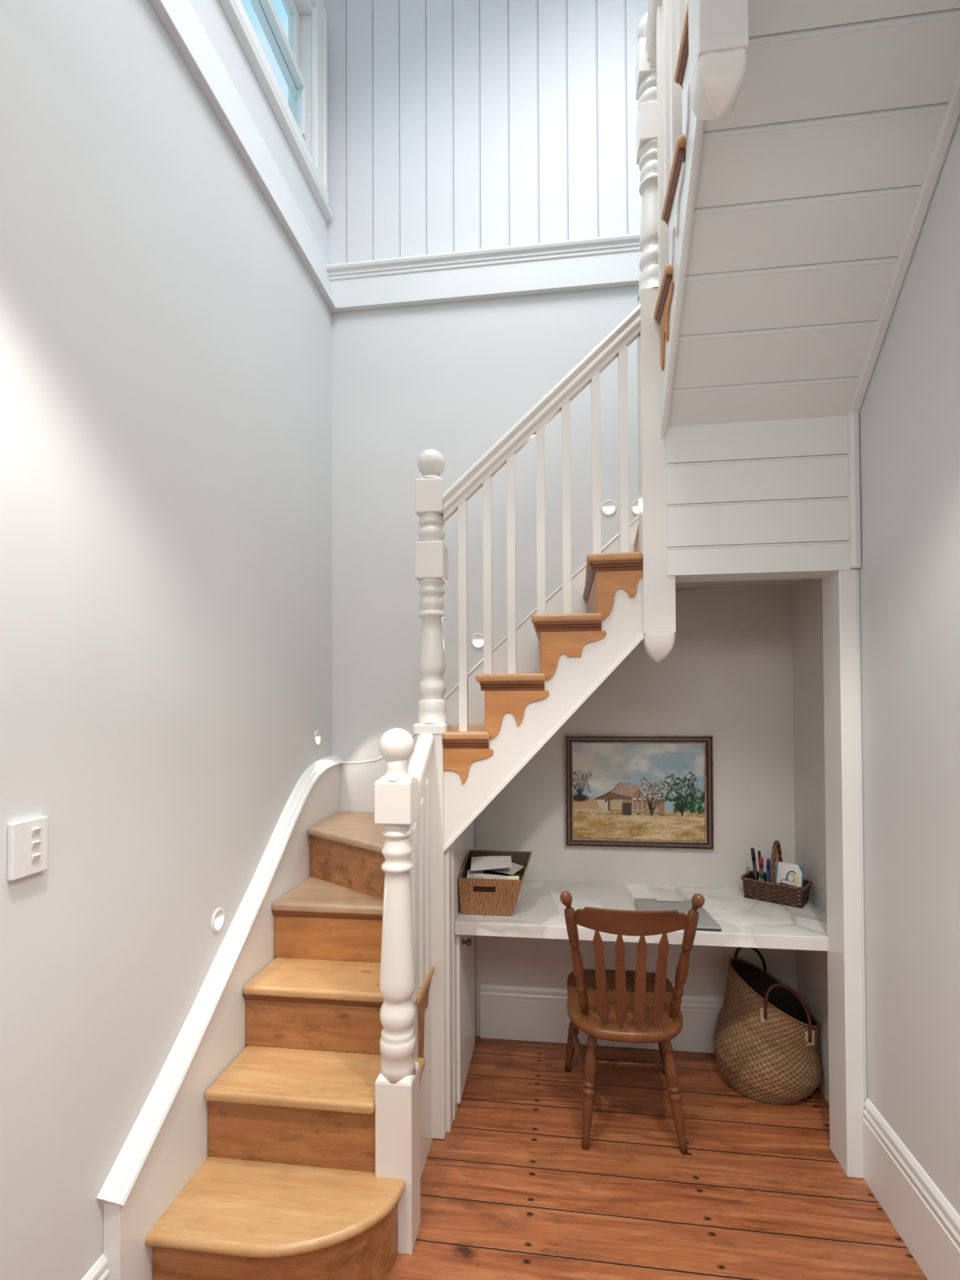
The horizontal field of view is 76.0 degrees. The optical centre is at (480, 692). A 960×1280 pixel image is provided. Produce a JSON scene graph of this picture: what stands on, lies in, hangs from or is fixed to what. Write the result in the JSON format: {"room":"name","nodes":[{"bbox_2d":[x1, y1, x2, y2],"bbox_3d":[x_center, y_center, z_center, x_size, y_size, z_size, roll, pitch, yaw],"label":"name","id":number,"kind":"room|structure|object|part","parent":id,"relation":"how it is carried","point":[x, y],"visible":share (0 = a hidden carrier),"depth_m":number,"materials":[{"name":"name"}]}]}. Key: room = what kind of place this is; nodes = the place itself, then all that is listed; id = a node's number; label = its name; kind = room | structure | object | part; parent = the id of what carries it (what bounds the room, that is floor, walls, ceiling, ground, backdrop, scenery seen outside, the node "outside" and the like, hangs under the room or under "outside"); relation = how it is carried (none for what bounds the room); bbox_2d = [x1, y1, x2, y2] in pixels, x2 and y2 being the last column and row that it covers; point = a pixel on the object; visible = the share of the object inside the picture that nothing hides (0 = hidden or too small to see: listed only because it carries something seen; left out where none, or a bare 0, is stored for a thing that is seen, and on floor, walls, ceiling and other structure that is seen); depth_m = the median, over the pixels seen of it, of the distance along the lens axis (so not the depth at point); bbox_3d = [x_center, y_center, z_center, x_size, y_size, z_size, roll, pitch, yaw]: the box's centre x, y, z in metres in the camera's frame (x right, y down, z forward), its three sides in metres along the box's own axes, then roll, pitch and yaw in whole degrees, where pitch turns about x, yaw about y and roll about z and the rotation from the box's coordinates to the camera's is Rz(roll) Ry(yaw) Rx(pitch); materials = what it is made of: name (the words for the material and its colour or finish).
{"room":"staircase hall","nodes":[
{"label":"staircase hall","id":0,"kind":"room"},
{"bbox_2d":[0,0,332,1279],"bbox_3d":[-1.145,-1.105,0.591,0.152,5.560,5.245,0,-1,7],"label":"wall","id":1,"kind":"structure","parent":0,"point":[166,415],"depth_m":1.63,"materials":[{"name":"paint"}]},
{"bbox_2d":[7,816,47,880],"bbox_3d":[-0.955,0.328,1.302,0.020,0.118,0.088,0,-1,7],"label":"light switch","id":2,"kind":"object","parent":1,"relation":"attached to","point":[27,839],"visible":1,"depth_m":1.29,"materials":[{"name":"plastic"}]},
{"bbox_2d":[81,1253,109,1279],"bbox_3d":[-1.153,1.480,-0.271,0.018,0.245,3.605,0,-1,7],"label":"baseboard","id":3,"kind":"structure","parent":1,"relation":"attached to","point":[99,1271],"depth_m":1.49,"materials":[{"name":"white wood"}]},
{"bbox_2d":[211,907,225,932],"bbox_3d":[-0.864,0.752,2.030,0.006,0.076,0.076,0,-1,7],"label":"step light","id":4,"kind":"object","parent":1,"relation":"attached to","point":[215,924],"visible":1,"depth_m":2.03,"materials":[{"name":"white plastic"}]},
{"bbox_2d":[214,911,222,919],"bbox_3d":[-0.863,0.733,2.030,0.001,0.017,0.051,0,-1,7],"label":"hood","id":5,"kind":"object","parent":4,"relation":"attached to","point":[219,913],"depth_m":2.03,"materials":[{"name":"white plastic"}]},
{"bbox_2d":[148,0,335,308],"bbox_3d":[-0.957,-2.187,1.540,0.074,0.500,3.145,0,-1,7],"label":"trim","id":6,"kind":"structure","parent":1,"relation":"attached to","point":[180,20],"depth_m":2.27,"materials":[{"name":"paint"}]},
{"bbox_2d":[232,0,328,204],"bbox_3d":[-0.966,-2.911,2.023,0.162,0.968,2.080,0,-1,7],"label":"window","id":7,"kind":"structure","parent":1,"relation":"in","point":[289,37],"depth_m":2.89,"materials":[{"name":"clear glass"}]},
{"bbox_3d":[-0.962,-2.705,2.010,0.006,0.360,1.800,0,-1,7],"label":"pane","id":8,"kind":"part","parent":7,"relation":"part of","materials":[{"name":"clear glass"}]},
{"bbox_3d":[-1.004,-3.070,2.020,0.006,0.350,1.800,0,-1,7],"label":"pane","id":9,"kind":"part","parent":7,"relation":"part of","materials":[{"name":"clear glass"}]},
{"bbox_3d":[-0.962,-2.700,2.014,0.036,0.410,1.870,0,-1,7],"label":"sash","id":10,"kind":"part","parent":7,"relation":"part of","materials":[{"name":"white wood"}]},
{"bbox_3d":[-1.003,-3.065,2.025,0.036,0.400,1.870,0,-1,7],"label":"sash","id":11,"kind":"part","parent":7,"relation":"part of","materials":[{"name":"white wood"}]},
{"bbox_2d":[314,729,320,746],"bbox_3d":[-0.758,0.213,2.871,0.006,0.076,0.076,0,-1,7],"label":"step light","id":12,"kind":"object","parent":1,"relation":"attached to","point":[317,742],"visible":1,"depth_m":2.87,"materials":[{"name":"white plastic"}]},
{"bbox_2d":[327,0,796,1035],"bbox_3d":[0.394,-1.078,2.992,2.402,5.560,0.126,0,-1,7],"label":"wall","id":13,"kind":"structure","parent":0,"point":[451,379],"depth_m":2.97,"materials":[{"name":"paint"}]},
{"bbox_2d":[471,633,483,648],"bbox_3d":[-0.007,-0.249,2.971,0.076,0.076,0.006,0,-1,7],"label":"step light","id":14,"kind":"object","parent":13,"relation":"attached to","point":[477,644],"visible":0.8,"depth_m":2.97,"materials":[{"name":"white plastic"}]},
{"bbox_2d":[473,635,483,639],"bbox_3d":[-0.008,-0.268,2.970,0.051,0.017,0.001,0,-1,7],"label":"hood","id":15,"kind":"object","parent":14,"relation":"attached to","point":[477,637],"depth_m":2.97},
{"bbox_2d":[325,232,642,312],"bbox_3d":[0.298,-2.032,2.929,2.161,0.223,0.062,0,-1,7],"label":"trim","id":16,"kind":"structure","parent":13,"relation":"attached to","point":[608,261],"depth_m":2.96,"materials":[{"name":"white wood"}]},
{"bbox_2d":[480,983,724,1053],"bbox_3d":[0.711,1.514,2.841,1.434,0.250,0.016,0,-1,7],"label":"baseboard","id":17,"kind":"structure","parent":13,"relation":"attached to","point":[510,1012],"depth_m":2.89,"materials":[{"name":"white wood"}]},
{"bbox_2d":[600,499,617,515],"bbox_3d":[0.608,-0.872,2.900,0.076,0.076,0.006,0,-1,7],"label":"step light","id":18,"kind":"object","parent":13,"relation":"attached to","point":[606,511],"visible":0.97,"depth_m":2.90,"materials":[{"name":"white plastic"}]},
{"bbox_2d":[603,502,613,506],"bbox_3d":[0.608,-0.891,2.899,0.051,0.017,0.001,0,-1,7],"label":"hood","id":19,"kind":"object","parent":18,"relation":"attached to","point":[607,503],"depth_m":2.90,"materials":[{"name":"white plastic"}]},
{"bbox_2d":[630,499,638,515],"bbox_3d":[0.745,-0.868,2.882,0.076,0.076,0.006,0,-1,7],"label":"step light","id":20,"kind":"object","parent":13,"relation":"attached to","point":[634,510],"visible":0.44,"depth_m":2.88,"materials":[{"name":"white plastic"}]},
{"bbox_2d":[564,734,714,849],"bbox_3d":[0.733,0.459,2.848,0.670,0.520,0.025,0,-1,7],"label":"framed painting","id":21,"kind":"object","parent":13,"relation":"attached to","point":[656,792],"visible":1,"depth_m":2.85,"materials":[{"name":"paint"}]},
{"bbox_2d":[454,880,827,951],"bbox_3d":[0.661,0.910,2.569,1.456,0.050,0.586,0,-1,7],"label":"desk","id":22,"kind":"object","parent":13,"relation":"attached to","point":[539,910],"visible":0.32,"depth_m":2.41,"materials":[{"name":"stone"}]},
{"bbox_2d":[457,849,532,916],"bbox_3d":[0.071,0.789,2.564,0.283,0.196,0.274,0,-1,7],"label":"wooden box","id":23,"kind":"object","parent":22,"relation":"on","point":[477,896],"visible":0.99,"depth_m":2.44,"materials":[{"name":"brown wood"}]},
{"bbox_2d":[466,869,484,878],"bbox_3d":[-0.019,0.753,2.533,0.068,0.012,0.130,0,-1,2],"label":"paper sheet","id":24,"kind":"object","parent":23,"relation":"in","point":[470,874],"visible":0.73,"depth_m":2.55,"materials":[{"name":"white paper"}]},
{"bbox_2d":[474,873,507,879],"bbox_3d":[0.048,0.757,2.489,0.150,0.025,0.064,0,-1,10],"label":"paper sheet","id":25,"kind":"object","parent":23,"relation":"in","point":[485,876],"visible":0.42,"depth_m":2.50,"materials":[{"name":"white paper"}]},
{"bbox_2d":[470,856,511,871],"bbox_3d":[0.047,0.718,2.580,0.170,0.031,0.124,0,-1,2],"label":"paper sheet","id":26,"kind":"object","parent":23,"relation":"in","point":[480,863],"visible":1,"depth_m":2.58,"materials":[{"name":"white paper"}]},
{"bbox_2d":[487,862,524,875],"bbox_3d":[0.110,0.738,2.598,0.120,0.024,0.110,-1,-1,30],"label":"paper sheet","id":27,"kind":"object","parent":23,"relation":"in","point":[515,868],"visible":0.59,"depth_m":2.57,"materials":[{"name":"white paper"}]},
{"bbox_2d":[507,875,519,879],"bbox_3d":[0.133,0.750,2.444,0.045,0.038,0.017,0,-1,2],"label":"paper sheet","id":28,"kind":"object","parent":23,"relation":"in","point":[517,877],"visible":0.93,"depth_m":2.45,"materials":[{"name":"beige paper"}]},
{"bbox_2d":[511,873,522,879],"bbox_3d":[0.145,0.765,2.537,0.046,0.014,0.090,-1,-1,19],"label":"booklet","id":29,"kind":"object","parent":23,"relation":"in","point":[514,874],"visible":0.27,"depth_m":2.56,"materials":[{"name":"green paper"}]},
{"bbox_2d":[634,897,721,931],"bbox_3d":[0.766,0.874,2.433,0.290,0.016,0.320,0,-1,7],"label":"laptop","id":30,"kind":"object","parent":22,"relation":"on","point":[705,922],"visible":0.48,"depth_m":2.46,"materials":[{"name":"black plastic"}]},
{"bbox_2d":[656,898,684,902],"bbox_3d":[0.794,0.866,2.562,0.110,0.001,0.026,0,-1,6],"label":"paper sheet","id":31,"kind":"object","parent":30,"relation":"on","point":[658,900],"visible":1,"depth_m":2.56,"materials":[{"name":"white paper"}]},
{"bbox_2d":[740,840,812,908],"bbox_3d":[1.262,0.756,2.622,0.262,0.252,0.153,-1,-1,39],"label":"wicker basket","id":32,"kind":"object","parent":22,"relation":"on","point":[755,889],"visible":0.88,"depth_m":2.57,"materials":[{"name":"brown wicker"}]},
{"bbox_2d":[751,848,757,879],"bbox_3d":[1.196,0.774,2.673,0.034,0.194,0.016,-1,-1,40],"label":"pen","id":33,"kind":"object","parent":32,"relation":"in","point":[753,851],"visible":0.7,"depth_m":2.67,"materials":[{"name":"black plastic"}]},
{"bbox_2d":[757,850,760,874],"bbox_3d":[1.225,0.782,2.685,0.011,0.179,0.028,0,-1,1],"label":"pen","id":34,"kind":"object","parent":32,"relation":"in","point":[758,851],"visible":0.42,"depth_m":2.69,"materials":[{"name":"black plastic"}]},
{"bbox_2d":[759,856,763,872],"bbox_3d":[1.212,0.789,2.646,0.018,0.163,0.018,0,-1,7],"label":"pen","id":35,"kind":"object","parent":32,"relation":"in","point":[761,858],"visible":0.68,"depth_m":2.64,"materials":[{"name":"red plastic"}]},
{"bbox_2d":[760,870,764,880],"bbox_3d":[1.209,0.816,2.629,0.016,0.108,0.020,0,-1,-37],"label":"pen","id":36,"kind":"object","parent":32,"relation":"in","point":[762,872],"visible":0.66,"depth_m":2.62,"materials":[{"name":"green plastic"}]},
{"bbox_2d":[766,858,770,881],"bbox_3d":[1.243,0.794,2.648,0.024,0.154,0.015,0,-1,-36],"label":"pen","id":37,"kind":"object","parent":32,"relation":"in","point":[768,860],"visible":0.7,"depth_m":2.64,"materials":[{"name":"blue plastic"}]},
{"bbox_2d":[774,848,777,870],"bbox_3d":[1.265,0.769,2.635,0.024,0.203,0.014,-1,-1,40],"label":"pencil","id":38,"kind":"object","parent":32,"relation":"in","point":[775,861],"visible":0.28,"depth_m":2.63,"materials":[{"name":"orange wood"}]},
{"bbox_3d":[1.265,0.718,2.619,0.019,0.176,0.136,-1,-1,40],"label":"handle","id":39,"kind":"part","parent":32,"relation":"part of","materials":[{"name":"wicker"}]},
{"bbox_2d":[774,862,802,887],"bbox_3d":[1.298,0.781,2.592,0.110,0.111,0.042,-1,-1,43],"label":"card","id":40,"kind":"object","parent":32,"relation":"in","point":[784,872],"visible":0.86,"depth_m":2.60,"materials":[{"name":"white paper"}]},
{"bbox_2d":[793,873,799,887],"bbox_3d":[1.321,0.800,2.558,0.022,0.081,0.026,0,-1,11],"label":"card","id":41,"kind":"object","parent":32,"relation":"in","point":[796,877],"visible":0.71,"depth_m":2.56,"materials":[{"name":"beige paper"}]},
{"bbox_2d":[799,866,803,886],"bbox_3d":[1.318,0.793,2.611,0.100,0.118,0.026,-1,-1,39],"label":"card","id":42,"kind":"object","parent":32,"relation":"in","point":[800,867],"visible":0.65,"depth_m":2.59,"materials":[{"name":"teal paper"}]},
{"bbox_2d":[316,1035,927,1279],"bbox_3d":[0.017,1.637,0.428,2.500,0.060,5.300,0,-1,7],"label":"floor","id":43,"kind":"structure","parent":0,"point":[760,1191],"depth_m":2.02,"materials":[{"name":"brown wood"}]},
{"bbox_2d":[96,0,959,1279],"bbox_3d":[0.223,-0.688,2.071,2.172,4.635,1.745,0,-1,7],"label":"staircase","id":44,"kind":"structure","parent":43,"relation":"on","point":[780,233],"depth_m":1.88,"materials":[{"name":"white wood"}]},
{"bbox_3d":[-0.248,0.914,1.851,0.110,1.430,0.110,0,-1,7],"label":"newel post","id":45,"kind":"part","parent":44,"relation":"part of","materials":[{"name":"white wood"}]},
{"bbox_3d":[-0.216,0.932,2.082,0.030,1.400,0.357,0,-1,7],"label":"panel","id":46,"kind":"part","parent":44,"relation":"part of","materials":[{"name":"white wood"}]},
{"bbox_3d":[-0.222,0.302,2.089,0.062,0.313,0.350,0,-1,7],"label":"handrail","id":47,"kind":"part","parent":44,"relation":"part of","materials":[{"name":"white wood"}]},
{"bbox_3d":[-0.179,0.398,2.320,0.124,2.466,0.120,0,-1,7],"label":"newel post","id":48,"kind":"part","parent":44,"relation":"part of","materials":[{"name":"white wood"}]},
{"bbox_2d":[445,819,475,1132],"bbox_3d":[-0.061,1.079,2.615,0.088,1.120,0.676,0,-1,7],"label":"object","id":49,"kind":"structure","parent":44,"relation":"attached to","point":[460,985],"depth_m":2.40,"materials":[{"name":"white wood"}]},
{"bbox_3d":[-0.054,1.005,2.474,0.037,0.030,0.030,0,-1,7],"label":"knob","id":50,"kind":"part","parent":49,"relation":"part of","materials":[{"name":"gold metal"}]},
{"bbox_3d":[0.223,-1.023,2.267,0.723,0.750,0.062,0,-1,7],"label":"handrail","id":51,"kind":"part","parent":44,"relation":"part of","materials":[{"name":"white wood"}]},
{"bbox_3d":[0.579,-2.627,1.842,0.062,0.768,0.729,0,-1,7],"label":"handrail","id":52,"kind":"part","parent":44,"relation":"part of","materials":[{"name":"white wood"}]},
{"bbox_3d":[0.636,-1.250,2.236,0.116,2.281,0.116,0,-1,7],"label":"newel post","id":53,"kind":"part","parent":44,"relation":"part of","materials":[{"name":"white wood"}]},
{"bbox_3d":[0.541,-1.999,1.415,0.106,1.366,0.110,0,-1,7],"label":"newel post","id":54,"kind":"part","parent":44,"relation":"part of","materials":[{"name":"white wood"}]},
{"bbox_2d":[560,891,704,1155],"bbox_3d":[0.539,1.148,2.340,0.479,0.972,0.682,0,-1,7],"label":"dining chair","id":55,"kind":"object","parent":43,"relation":"on","point":[639,1006],"visible":1,"depth_m":2.17,"materials":[{"name":"brown wood"}]},
{"bbox_3d":[0.403,1.433,2.626,0.047,0.413,0.117,0,-1,-37],"label":"leg","id":56,"kind":"part","parent":55,"relation":"part of","materials":[{"name":"brown wood"}]},
{"bbox_3d":[0.340,0.933,2.174,0.041,0.531,0.292,-1,-1,23],"label":"post","id":57,"kind":"part","parent":55,"relation":"part of","materials":[{"name":"brown wood"}]},
{"bbox_3d":[0.396,1.427,2.224,0.082,0.411,0.048,0,-1,-38],"label":"leg","id":58,"kind":"part","parent":55,"relation":"part of","materials":[{"name":"brown wood"}]},
{"bbox_3d":[0.556,1.211,2.396,0.431,0.040,0.520,0,-1,7],"label":"seat","id":59,"kind":"part","parent":55,"relation":"part of","materials":[{"name":"brown wood"}]},
{"bbox_3d":[0.507,0.772,2.064,0.380,0.097,0.078,0,-1,7],"label":"crest rail","id":60,"kind":"part","parent":55,"relation":"part of","materials":[{"name":"brown wood"}]},
{"bbox_3d":[0.767,1.430,2.590,0.047,0.413,0.132,-1,-1,34],"label":"leg","id":61,"kind":"part","parent":55,"relation":"part of","materials":[{"name":"brown wood"}]},
{"bbox_3d":[0.694,1.425,2.195,0.091,0.411,0.047,-1,-1,35],"label":"leg","id":62,"kind":"part","parent":55,"relation":"part of","materials":[{"name":"brown wood"}]},
{"bbox_3d":[0.711,0.927,2.129,0.042,0.538,0.292,0,-1,-2],"label":"post","id":63,"kind":"part","parent":55,"relation":"part of","materials":[{"name":"brown wood"}]},
{"bbox_2d":[713,946,822,1105],"bbox_3d":[1.193,1.372,2.575,0.402,0.518,0.379,0,-1,7],"label":"seagrass basket","id":64,"kind":"object","parent":43,"relation":"on","point":[766,1042],"visible":1,"depth_m":2.45,"materials":[{"name":"brown wicker"}]},
{"bbox_3d":[1.204,1.214,2.733,0.161,0.197,0.025,0,-1,-9],"label":"handle","id":65,"kind":"part","parent":64,"relation":"part of","materials":[{"name":"leather"}]},
{"bbox_3d":[1.222,1.269,2.440,0.185,0.225,0.014,0,-1,5],"label":"handle","id":66,"kind":"part","parent":64,"relation":"part of","materials":[{"name":"brown leather"}]},
{"bbox_2d":[666,415,850,582],"bbox_3d":[0.965,-0.693,2.192,0.600,0.560,0.142,0,-1,7],"label":"wall header","id":67,"kind":"structure","parent":0,"point":[766,500],"depth_m":2.13,"materials":[{"name":"white wood"}]},
{"bbox_2d":[791,116,959,1215],"bbox_3d":[1.142,-1.122,0.268,0.188,5.560,5.195,0,-1,7],"label":"wall","id":68,"kind":"structure","parent":0,"point":[909,414],"depth_m":1.79,"materials":[{"name":"paint"}]},
{"bbox_2d":[822,568,866,1178],"bbox_3d":[1.268,0.603,2.137,0.068,2.045,0.138,0,-1,7],"label":"trim","id":69,"kind":"structure","parent":68,"relation":"attached to","point":[840,588],"depth_m":2.08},
{"bbox_2d":[846,412,861,568],"bbox_3d":[1.270,-0.698,2.090,0.036,0.555,0.047,0,-1,7],"label":"trim","id":70,"kind":"structure","parent":68,"relation":"attached to","point":[853,437],"depth_m":2.07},
{"bbox_2d":[862,1097,959,1279],"bbox_3d":[1.003,1.458,-0.141,0.018,0.270,4.421,0,-1,7],"label":"baseboard","id":71,"kind":"structure","parent":68,"relation":"attached to","point":[924,1219],"depth_m":1.77,"materials":[{"name":"white wood"}]}
]}

